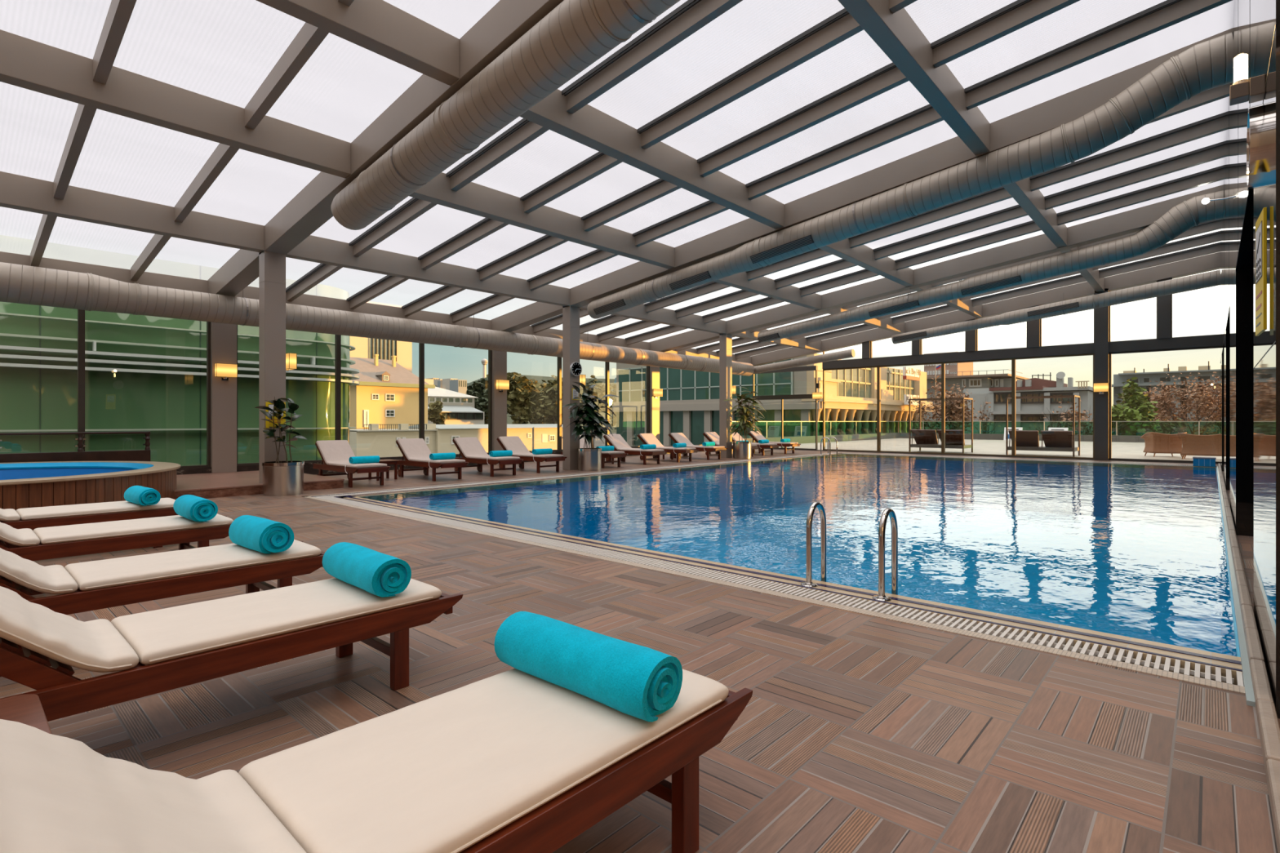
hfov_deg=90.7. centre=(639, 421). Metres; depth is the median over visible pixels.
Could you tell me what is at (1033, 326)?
post
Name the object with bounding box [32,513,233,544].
seat cushion
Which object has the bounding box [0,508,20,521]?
cushion
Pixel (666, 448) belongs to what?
seat cushion
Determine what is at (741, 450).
potted plant
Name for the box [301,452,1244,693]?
swimming pool
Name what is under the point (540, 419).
tree
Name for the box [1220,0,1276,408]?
trim
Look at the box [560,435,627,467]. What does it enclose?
sun lounger
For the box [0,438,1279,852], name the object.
floor
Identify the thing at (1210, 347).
window
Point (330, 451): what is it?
cushion
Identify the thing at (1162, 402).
tree
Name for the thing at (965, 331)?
window
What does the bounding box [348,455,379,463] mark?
rolled towel
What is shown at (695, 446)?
seat cushion
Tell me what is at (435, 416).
tree
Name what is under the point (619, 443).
cushion
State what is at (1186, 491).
pool water
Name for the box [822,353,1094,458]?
window
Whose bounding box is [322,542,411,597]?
rolled towel
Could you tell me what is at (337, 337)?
window
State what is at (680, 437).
cushion
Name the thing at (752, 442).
side table
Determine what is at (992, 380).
building
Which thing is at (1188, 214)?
air duct
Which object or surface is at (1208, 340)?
trim
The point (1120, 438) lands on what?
trim
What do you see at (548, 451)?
rolled towel
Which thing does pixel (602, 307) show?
grille
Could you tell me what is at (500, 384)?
wall lamp
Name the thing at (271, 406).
picture
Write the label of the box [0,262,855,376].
air duct
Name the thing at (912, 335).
grille
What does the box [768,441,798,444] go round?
seat cushion
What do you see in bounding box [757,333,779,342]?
grille
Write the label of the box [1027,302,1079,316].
grille
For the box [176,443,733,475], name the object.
baseboard
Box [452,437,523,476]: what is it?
sun lounger
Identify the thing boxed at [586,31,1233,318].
air duct
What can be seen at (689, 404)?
sandstone building
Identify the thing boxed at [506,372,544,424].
tree
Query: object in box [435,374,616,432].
hill
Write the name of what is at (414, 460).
seat cushion
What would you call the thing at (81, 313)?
window
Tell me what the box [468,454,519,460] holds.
seat cushion
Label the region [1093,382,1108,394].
wall lamp
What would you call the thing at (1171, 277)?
window
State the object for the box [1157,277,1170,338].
post
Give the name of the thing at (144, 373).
glass building
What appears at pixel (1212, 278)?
air duct
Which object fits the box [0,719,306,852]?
cushion
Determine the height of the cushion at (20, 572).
0.465 m
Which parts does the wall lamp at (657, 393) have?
lamp shade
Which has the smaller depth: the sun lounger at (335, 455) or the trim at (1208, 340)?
the sun lounger at (335, 455)
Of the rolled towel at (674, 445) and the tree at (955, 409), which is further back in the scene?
the tree at (955, 409)
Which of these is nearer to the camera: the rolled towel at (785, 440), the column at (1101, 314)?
the column at (1101, 314)
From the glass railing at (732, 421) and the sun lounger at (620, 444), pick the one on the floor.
the sun lounger at (620, 444)
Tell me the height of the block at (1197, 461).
0.235 m
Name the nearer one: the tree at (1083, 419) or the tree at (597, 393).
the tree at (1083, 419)
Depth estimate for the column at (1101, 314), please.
19.26 m
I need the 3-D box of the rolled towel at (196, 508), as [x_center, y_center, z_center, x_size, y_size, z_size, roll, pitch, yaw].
[-3.552,0.696,5.049,0.559,0.180,0.189,0,0,42]
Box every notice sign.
[265,402,285,427]
[1255,207,1266,336]
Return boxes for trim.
[174,480,343,499]
[732,432,1144,444]
[755,333,1220,373]
[1216,466,1255,706]
[1217,463,1279,852]
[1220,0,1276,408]
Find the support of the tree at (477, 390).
on the ground
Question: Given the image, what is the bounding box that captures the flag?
[936,364,941,369]
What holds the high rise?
on the ground
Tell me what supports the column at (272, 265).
on the floor
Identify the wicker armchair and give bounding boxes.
[1140,431,1186,457]
[1177,432,1221,458]
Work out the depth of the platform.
11.12 m
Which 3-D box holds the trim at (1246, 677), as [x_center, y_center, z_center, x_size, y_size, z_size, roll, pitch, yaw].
[8.838,1.240,9.603,0.026,0.120,18.700,0,0,42]
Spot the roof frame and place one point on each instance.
(446, 62)
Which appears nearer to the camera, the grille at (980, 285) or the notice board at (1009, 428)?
the grille at (980, 285)
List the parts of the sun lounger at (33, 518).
rail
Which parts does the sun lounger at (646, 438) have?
rail, leg, foot rail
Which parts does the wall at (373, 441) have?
roof railing, cornice, door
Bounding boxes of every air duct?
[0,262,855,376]
[331,0,679,230]
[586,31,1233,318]
[757,190,1224,342]
[891,269,1221,343]
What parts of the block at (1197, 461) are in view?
lid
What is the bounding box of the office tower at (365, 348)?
[350,301,412,373]
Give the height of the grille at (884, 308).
0.310 m
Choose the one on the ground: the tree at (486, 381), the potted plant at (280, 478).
the tree at (486, 381)
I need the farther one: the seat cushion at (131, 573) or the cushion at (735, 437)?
the cushion at (735, 437)
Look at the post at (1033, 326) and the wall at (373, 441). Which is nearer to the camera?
the post at (1033, 326)
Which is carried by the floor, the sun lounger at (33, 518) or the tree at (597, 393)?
the sun lounger at (33, 518)
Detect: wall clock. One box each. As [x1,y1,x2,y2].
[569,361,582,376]
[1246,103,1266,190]
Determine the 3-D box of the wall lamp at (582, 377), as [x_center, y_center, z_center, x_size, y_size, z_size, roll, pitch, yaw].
[-1.541,-0.988,15.828,0.366,0.335,0.158,0,0,42]
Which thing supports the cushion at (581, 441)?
on the sun lounger at (611, 454)
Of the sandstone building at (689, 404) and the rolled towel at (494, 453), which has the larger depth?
the sandstone building at (689, 404)
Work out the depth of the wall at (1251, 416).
3.62 m
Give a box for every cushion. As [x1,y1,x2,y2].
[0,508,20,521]
[0,522,39,546]
[0,547,77,594]
[0,586,138,672]
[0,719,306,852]
[16,497,175,520]
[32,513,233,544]
[64,539,320,591]
[111,577,441,665]
[238,668,728,852]
[316,440,355,465]
[328,461,386,468]
[397,438,431,461]
[411,457,465,463]
[453,437,488,457]
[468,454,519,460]
[498,435,530,456]
[513,453,563,457]
[579,435,590,448]
[601,450,624,454]
[605,434,631,450]
[620,448,664,452]
[640,433,663,447]
[656,446,696,450]
[670,432,695,445]
[686,445,724,448]
[705,431,719,445]
[732,432,745,441]
[750,431,765,439]
[751,443,777,445]
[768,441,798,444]
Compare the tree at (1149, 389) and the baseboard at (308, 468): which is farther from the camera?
the tree at (1149, 389)
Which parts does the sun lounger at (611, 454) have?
rail, leg, foot rail, leg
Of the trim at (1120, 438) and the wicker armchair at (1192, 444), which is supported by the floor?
the wicker armchair at (1192, 444)
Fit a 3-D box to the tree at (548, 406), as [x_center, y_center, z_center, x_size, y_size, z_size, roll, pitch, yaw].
[-16.195,-0.698,116.451,9.464,15.834,6.990,0,0,42]
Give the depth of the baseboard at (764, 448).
21.12 m
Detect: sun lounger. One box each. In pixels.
[0,497,177,547]
[0,513,233,560]
[0,539,324,614]
[0,577,462,721]
[0,668,752,852]
[313,440,391,488]
[395,438,469,481]
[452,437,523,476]
[496,435,567,473]
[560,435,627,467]
[603,434,667,465]
[637,433,698,462]
[668,432,727,459]
[702,431,759,456]
[732,432,780,455]
[746,431,800,453]
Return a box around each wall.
[350,423,562,457]
[1220,0,1279,718]
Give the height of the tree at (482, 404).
14.633 m
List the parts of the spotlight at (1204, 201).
bulb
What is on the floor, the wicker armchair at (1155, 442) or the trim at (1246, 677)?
the wicker armchair at (1155, 442)
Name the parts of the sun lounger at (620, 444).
rail, leg, leg, foot rail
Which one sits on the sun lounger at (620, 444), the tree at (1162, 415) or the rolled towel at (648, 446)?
the rolled towel at (648, 446)
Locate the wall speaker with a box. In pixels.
[815,382,820,388]
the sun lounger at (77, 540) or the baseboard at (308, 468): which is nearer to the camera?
the sun lounger at (77, 540)
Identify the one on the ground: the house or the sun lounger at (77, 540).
the house
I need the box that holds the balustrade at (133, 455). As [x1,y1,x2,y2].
[0,431,151,462]
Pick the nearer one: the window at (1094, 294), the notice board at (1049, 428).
the window at (1094, 294)
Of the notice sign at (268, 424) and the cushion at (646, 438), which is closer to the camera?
the notice sign at (268, 424)
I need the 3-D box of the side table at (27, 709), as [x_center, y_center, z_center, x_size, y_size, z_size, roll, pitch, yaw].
[-1.789,1.002,1.555,0.460,0.396,0.480,0,0,42]
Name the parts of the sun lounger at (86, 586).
rail, leg, leg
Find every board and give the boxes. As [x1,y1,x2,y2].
[902,366,920,381]
[904,394,922,404]
[1003,426,1022,439]
[1048,427,1068,431]
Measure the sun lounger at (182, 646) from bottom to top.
0.816 m
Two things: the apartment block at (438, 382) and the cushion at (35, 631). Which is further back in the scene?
the apartment block at (438, 382)
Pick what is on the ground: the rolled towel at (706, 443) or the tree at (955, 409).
the tree at (955, 409)
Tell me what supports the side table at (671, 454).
on the floor
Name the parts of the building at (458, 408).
pane, pane, pane, pane, pane, pane, pane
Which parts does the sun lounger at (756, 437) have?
rail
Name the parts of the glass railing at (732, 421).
post, rail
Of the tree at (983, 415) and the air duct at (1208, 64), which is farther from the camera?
the tree at (983, 415)
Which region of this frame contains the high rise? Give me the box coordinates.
[924,351,973,377]
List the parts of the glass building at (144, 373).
thin rail, thin rail, thin rail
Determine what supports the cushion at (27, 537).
on the sun lounger at (77, 540)
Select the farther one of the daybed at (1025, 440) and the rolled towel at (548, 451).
the daybed at (1025, 440)
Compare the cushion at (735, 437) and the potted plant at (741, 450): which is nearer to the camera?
the potted plant at (741, 450)
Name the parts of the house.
pane, pane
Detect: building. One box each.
[0,235,359,466]
[427,386,484,424]
[612,353,941,446]
[923,369,1028,431]
[963,371,1093,435]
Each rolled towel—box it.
[124,485,160,505]
[173,494,217,521]
[228,515,294,553]
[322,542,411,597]
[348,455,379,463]
[429,453,455,459]
[488,450,512,457]
[493,611,682,721]
[532,448,552,454]
[595,445,613,451]
[640,444,656,448]
[672,443,686,448]
[702,441,715,446]
[758,439,768,443]
[780,438,790,442]
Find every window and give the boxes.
[77,309,210,468]
[236,324,492,466]
[528,356,649,452]
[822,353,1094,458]
[870,341,872,357]
[920,331,965,354]
[976,328,977,351]
[1040,293,1094,346]
[1109,280,1157,342]
[1109,346,1221,462]
[1170,277,1172,337]
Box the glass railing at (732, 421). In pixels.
[732,421,1221,437]
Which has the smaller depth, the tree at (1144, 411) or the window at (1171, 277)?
the window at (1171, 277)
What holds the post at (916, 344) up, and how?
on the trim at (1208, 340)
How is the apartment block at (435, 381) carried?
on the ground
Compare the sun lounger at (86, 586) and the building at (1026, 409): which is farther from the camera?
the building at (1026, 409)
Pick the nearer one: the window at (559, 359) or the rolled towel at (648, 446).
the rolled towel at (648, 446)
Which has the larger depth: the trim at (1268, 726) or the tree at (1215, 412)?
the tree at (1215, 412)
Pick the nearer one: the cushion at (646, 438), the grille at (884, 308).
the grille at (884, 308)
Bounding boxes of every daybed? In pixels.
[908,397,973,453]
[1005,395,1079,457]
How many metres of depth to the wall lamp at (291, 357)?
10.74 m
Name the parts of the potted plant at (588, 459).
planter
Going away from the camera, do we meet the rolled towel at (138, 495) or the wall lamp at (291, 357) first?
the rolled towel at (138, 495)
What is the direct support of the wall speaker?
attached to the window at (1013, 360)
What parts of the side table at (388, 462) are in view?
leg, leg, leg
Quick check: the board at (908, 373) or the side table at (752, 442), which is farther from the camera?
the board at (908, 373)
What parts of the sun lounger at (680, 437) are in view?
rail, leg, foot rail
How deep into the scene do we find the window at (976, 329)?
21.71 m
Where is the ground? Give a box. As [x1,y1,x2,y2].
[579,431,1113,448]
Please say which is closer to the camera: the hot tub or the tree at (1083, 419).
the hot tub
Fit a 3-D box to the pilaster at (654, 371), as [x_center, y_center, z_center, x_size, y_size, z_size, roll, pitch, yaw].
[0.470,-0.630,22.876,0.280,3.660,0.430,0,0,42]
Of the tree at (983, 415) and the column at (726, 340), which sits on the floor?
the column at (726, 340)
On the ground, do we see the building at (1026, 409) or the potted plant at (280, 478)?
the building at (1026, 409)
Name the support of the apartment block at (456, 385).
on the ground
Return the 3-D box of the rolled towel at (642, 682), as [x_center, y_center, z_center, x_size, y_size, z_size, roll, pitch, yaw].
[-0.171,0.706,1.877,0.643,0.160,0.186,0,0,41]
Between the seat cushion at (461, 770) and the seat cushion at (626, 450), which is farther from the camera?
the seat cushion at (626, 450)
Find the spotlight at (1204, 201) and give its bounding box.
[1200,197,1224,204]
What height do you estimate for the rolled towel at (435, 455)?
0.132 m
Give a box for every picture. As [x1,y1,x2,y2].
[268,404,283,416]
[1255,220,1262,284]
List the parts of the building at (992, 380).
pane, roof railing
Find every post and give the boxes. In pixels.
[862,341,870,358]
[911,339,920,355]
[965,319,976,351]
[1026,305,1039,347]
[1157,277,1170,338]
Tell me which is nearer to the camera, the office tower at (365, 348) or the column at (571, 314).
the column at (571, 314)
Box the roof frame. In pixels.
[0,0,1232,366]
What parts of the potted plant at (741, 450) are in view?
planter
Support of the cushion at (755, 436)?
on the sun lounger at (756, 437)
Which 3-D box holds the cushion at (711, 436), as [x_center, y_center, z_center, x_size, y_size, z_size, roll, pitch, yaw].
[2.670,0.616,22.001,0.602,0.465,0.600,0,0,42]
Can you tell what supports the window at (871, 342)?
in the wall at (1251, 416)
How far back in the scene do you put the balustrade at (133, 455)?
11.16 m
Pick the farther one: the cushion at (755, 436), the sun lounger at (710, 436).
the cushion at (755, 436)
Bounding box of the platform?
[174,470,344,492]
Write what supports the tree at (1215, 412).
on the ground
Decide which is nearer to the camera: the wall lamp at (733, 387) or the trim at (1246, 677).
the trim at (1246, 677)
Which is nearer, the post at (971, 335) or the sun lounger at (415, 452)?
the sun lounger at (415, 452)
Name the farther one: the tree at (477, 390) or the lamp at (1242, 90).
the tree at (477, 390)
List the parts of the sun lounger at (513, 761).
rail, leg, foot rail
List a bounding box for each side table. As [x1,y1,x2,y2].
[0,693,52,734]
[368,459,398,480]
[662,446,680,459]
[751,442,759,453]
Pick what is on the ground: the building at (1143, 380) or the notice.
the building at (1143, 380)
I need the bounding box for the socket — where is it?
[1232,78,1248,84]
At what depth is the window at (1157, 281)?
19.23 m
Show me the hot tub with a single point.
(23, 485)
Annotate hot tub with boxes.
[0,461,180,511]
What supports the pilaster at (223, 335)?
on the platform
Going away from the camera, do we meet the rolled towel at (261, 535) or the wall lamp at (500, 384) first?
the rolled towel at (261, 535)
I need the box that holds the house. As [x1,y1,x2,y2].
[350,354,435,429]
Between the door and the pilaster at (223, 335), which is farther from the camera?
the door
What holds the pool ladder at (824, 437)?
attached to the swimming pool
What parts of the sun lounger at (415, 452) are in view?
leg, rail, leg, leg, foot rail, leg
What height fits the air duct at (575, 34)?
1.900 m
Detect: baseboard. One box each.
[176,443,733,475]
[764,448,1221,464]
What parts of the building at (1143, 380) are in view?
pane, pane, pane, pane, pane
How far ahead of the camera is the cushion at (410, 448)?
13.65 m
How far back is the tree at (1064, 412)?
60.08 m
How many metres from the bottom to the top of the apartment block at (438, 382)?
34.986 m
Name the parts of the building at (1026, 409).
pane, pane, pane, pane, satellite dish, pane, pane, terrace railing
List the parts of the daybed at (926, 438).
post, post, backrest, canopy frame, backrest, post, post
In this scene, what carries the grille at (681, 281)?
attached to the air duct at (1208, 64)
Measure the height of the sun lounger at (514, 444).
0.816 m
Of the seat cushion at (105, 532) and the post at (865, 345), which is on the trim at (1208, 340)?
the post at (865, 345)
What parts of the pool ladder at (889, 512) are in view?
handrail, handrail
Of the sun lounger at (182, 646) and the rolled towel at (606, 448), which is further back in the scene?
the rolled towel at (606, 448)
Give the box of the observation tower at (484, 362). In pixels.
[480,358,488,377]
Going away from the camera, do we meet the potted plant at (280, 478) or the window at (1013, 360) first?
the potted plant at (280, 478)
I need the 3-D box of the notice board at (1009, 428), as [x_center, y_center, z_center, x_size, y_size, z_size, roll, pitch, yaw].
[23.623,0.810,40.046,1.000,0.820,0.310,0,0,42]
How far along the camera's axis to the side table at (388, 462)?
12.97 m
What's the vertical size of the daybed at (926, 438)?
2.100 m
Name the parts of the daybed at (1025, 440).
post, backrest, canopy frame, backrest, post, post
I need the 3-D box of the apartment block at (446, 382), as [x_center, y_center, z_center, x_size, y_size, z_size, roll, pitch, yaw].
[-124.102,-10.167,413.125,10.100,34.733,5.162,0,0,42]
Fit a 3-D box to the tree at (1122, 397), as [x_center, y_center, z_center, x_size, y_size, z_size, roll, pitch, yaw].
[46.851,2.158,59.953,3.915,10.136,4.916,0,0,7]
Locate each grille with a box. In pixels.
[593,298,626,315]
[669,270,711,290]
[750,234,813,263]
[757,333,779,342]
[868,300,919,316]
[893,331,926,341]
[960,275,1022,295]
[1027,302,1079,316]
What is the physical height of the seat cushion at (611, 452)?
0.062 m
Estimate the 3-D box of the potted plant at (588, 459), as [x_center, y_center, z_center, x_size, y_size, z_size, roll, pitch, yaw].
[-1.129,0.128,15.353,0.955,2.145,1.345,0,0,30]
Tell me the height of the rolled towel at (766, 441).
0.132 m
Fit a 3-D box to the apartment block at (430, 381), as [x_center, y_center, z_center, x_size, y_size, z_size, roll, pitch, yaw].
[-129.753,-8.726,371.123,10.000,31.852,13.349,0,0,42]
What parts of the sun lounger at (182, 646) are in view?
rail, leg, leg, foot rail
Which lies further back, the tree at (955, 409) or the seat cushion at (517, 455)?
the tree at (955, 409)
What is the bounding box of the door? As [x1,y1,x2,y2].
[752,369,817,449]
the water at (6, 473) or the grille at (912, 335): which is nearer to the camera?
the water at (6, 473)
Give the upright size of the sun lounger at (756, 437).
0.816 m
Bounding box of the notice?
[572,388,578,399]
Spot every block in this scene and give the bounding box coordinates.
[424,378,433,384]
[433,378,442,386]
[437,380,440,387]
[442,378,457,390]
[449,379,466,394]
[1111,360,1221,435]
[1192,456,1216,466]
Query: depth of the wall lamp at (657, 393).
22.64 m
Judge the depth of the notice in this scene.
15.53 m
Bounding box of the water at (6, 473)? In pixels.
[0,467,134,479]
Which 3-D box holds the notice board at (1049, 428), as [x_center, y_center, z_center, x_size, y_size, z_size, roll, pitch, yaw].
[25.404,0.810,38.438,1.000,0.820,0.310,0,0,42]
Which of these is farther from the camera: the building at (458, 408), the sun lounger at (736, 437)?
the building at (458, 408)
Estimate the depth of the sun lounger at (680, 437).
20.10 m
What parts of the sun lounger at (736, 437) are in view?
rail, foot rail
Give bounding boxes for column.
[258,250,286,484]
[562,305,579,470]
[719,333,732,457]
[1094,288,1109,460]
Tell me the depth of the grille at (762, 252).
11.52 m
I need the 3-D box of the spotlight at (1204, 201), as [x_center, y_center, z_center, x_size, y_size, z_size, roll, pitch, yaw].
[11.068,-4.270,12.222,0.341,0.140,0.102,0,0,42]
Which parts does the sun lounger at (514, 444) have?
leg, rail, leg, foot rail, leg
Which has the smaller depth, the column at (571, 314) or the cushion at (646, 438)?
the column at (571, 314)
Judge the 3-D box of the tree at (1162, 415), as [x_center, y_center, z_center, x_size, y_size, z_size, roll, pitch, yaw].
[49.335,2.972,59.088,1.829,8.470,2.934,0,0,-32]
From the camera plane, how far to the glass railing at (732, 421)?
37.79 m
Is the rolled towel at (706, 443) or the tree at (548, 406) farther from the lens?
the tree at (548, 406)
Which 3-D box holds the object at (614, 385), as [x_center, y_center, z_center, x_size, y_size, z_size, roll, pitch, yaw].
[-5.296,-1.174,144.839,13.988,16.828,10.655,0,0,42]
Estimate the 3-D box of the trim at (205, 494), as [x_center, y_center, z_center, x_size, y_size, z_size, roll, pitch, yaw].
[-9.908,1.135,8.857,3.420,0.130,9.870,0,0,42]
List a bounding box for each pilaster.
[210,322,236,473]
[492,350,506,463]
[649,366,659,454]
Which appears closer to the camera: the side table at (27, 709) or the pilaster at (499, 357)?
the side table at (27, 709)
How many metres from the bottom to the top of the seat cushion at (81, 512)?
0.062 m
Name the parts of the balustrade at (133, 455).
handrail, turned post, turned post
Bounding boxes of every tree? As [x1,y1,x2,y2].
[427,400,445,424]
[466,377,488,407]
[474,388,509,424]
[483,374,515,417]
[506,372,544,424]
[506,378,562,423]
[535,374,562,424]
[579,375,616,448]
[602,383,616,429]
[907,375,982,433]
[969,396,1000,433]
[1028,401,1072,434]
[1056,397,1093,435]
[1092,377,1160,435]
[1115,392,1154,434]
[1142,384,1172,434]
[1143,371,1221,435]
[1154,415,1185,433]
[1189,377,1221,435]
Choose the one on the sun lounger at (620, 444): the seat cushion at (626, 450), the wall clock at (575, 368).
the seat cushion at (626, 450)
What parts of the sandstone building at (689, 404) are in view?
wing ground glass, pane, pane, wing ground glass, pane, wing ground glass, pane, pane, wing ground glass, pane, wing ground glass, pane, pane, wing ground glass, wing cornice, pane, wing ground glass, pane, pane, wing ground glass, pane, wing ground glass, colonnade post, colonnade post, colonnade post, colonnade post, pane, colonnade post, colonnade post, ground floor glass, colonnade post, cornice, colonnade post, colonnade post, colonnade post, colonnade post, colonnade post, pane, colonnade post, colonnade post, colonnade post, colonnade post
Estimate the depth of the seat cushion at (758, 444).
22.04 m
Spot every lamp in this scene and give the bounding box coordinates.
[214,363,237,380]
[285,352,297,371]
[495,379,509,391]
[579,374,586,386]
[653,388,662,398]
[732,386,735,394]
[812,391,822,400]
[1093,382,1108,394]
[1229,53,1265,105]
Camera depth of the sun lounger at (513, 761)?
1.36 m
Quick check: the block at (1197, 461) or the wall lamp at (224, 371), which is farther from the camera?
the block at (1197, 461)
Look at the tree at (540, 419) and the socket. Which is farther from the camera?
the tree at (540, 419)
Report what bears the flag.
on the ground
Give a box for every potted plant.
[254,396,306,496]
[562,382,617,471]
[724,386,764,458]
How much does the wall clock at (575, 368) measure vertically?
0.350 m
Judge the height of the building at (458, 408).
14.277 m
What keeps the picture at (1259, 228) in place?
attached to the notice sign at (1261, 223)
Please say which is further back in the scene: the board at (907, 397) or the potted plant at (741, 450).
the board at (907, 397)
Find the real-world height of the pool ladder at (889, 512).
1.552 m
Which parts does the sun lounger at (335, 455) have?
leg, rail, leg, foot rail, leg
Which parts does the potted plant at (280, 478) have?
planter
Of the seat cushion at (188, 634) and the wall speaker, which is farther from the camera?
the wall speaker
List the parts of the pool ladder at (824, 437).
handrail, handrail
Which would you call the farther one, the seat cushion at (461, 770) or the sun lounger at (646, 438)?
the sun lounger at (646, 438)
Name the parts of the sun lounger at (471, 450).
rail, leg, leg, foot rail, leg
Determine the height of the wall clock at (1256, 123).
0.400 m
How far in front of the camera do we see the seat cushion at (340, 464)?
11.59 m
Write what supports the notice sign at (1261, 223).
attached to the wall at (1251, 416)
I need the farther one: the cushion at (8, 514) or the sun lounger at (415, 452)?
the sun lounger at (415, 452)
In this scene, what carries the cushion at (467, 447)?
on the sun lounger at (471, 450)
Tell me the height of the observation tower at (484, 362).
38.315 m
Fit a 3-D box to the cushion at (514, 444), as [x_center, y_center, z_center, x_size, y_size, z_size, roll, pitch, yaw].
[-3.075,0.616,15.637,0.602,0.465,0.600,0,0,42]
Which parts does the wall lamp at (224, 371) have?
plate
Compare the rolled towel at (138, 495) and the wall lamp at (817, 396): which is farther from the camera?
the wall lamp at (817, 396)
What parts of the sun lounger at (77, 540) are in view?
rail, leg, leg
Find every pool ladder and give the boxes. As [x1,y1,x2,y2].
[800,501,897,600]
[820,436,837,455]

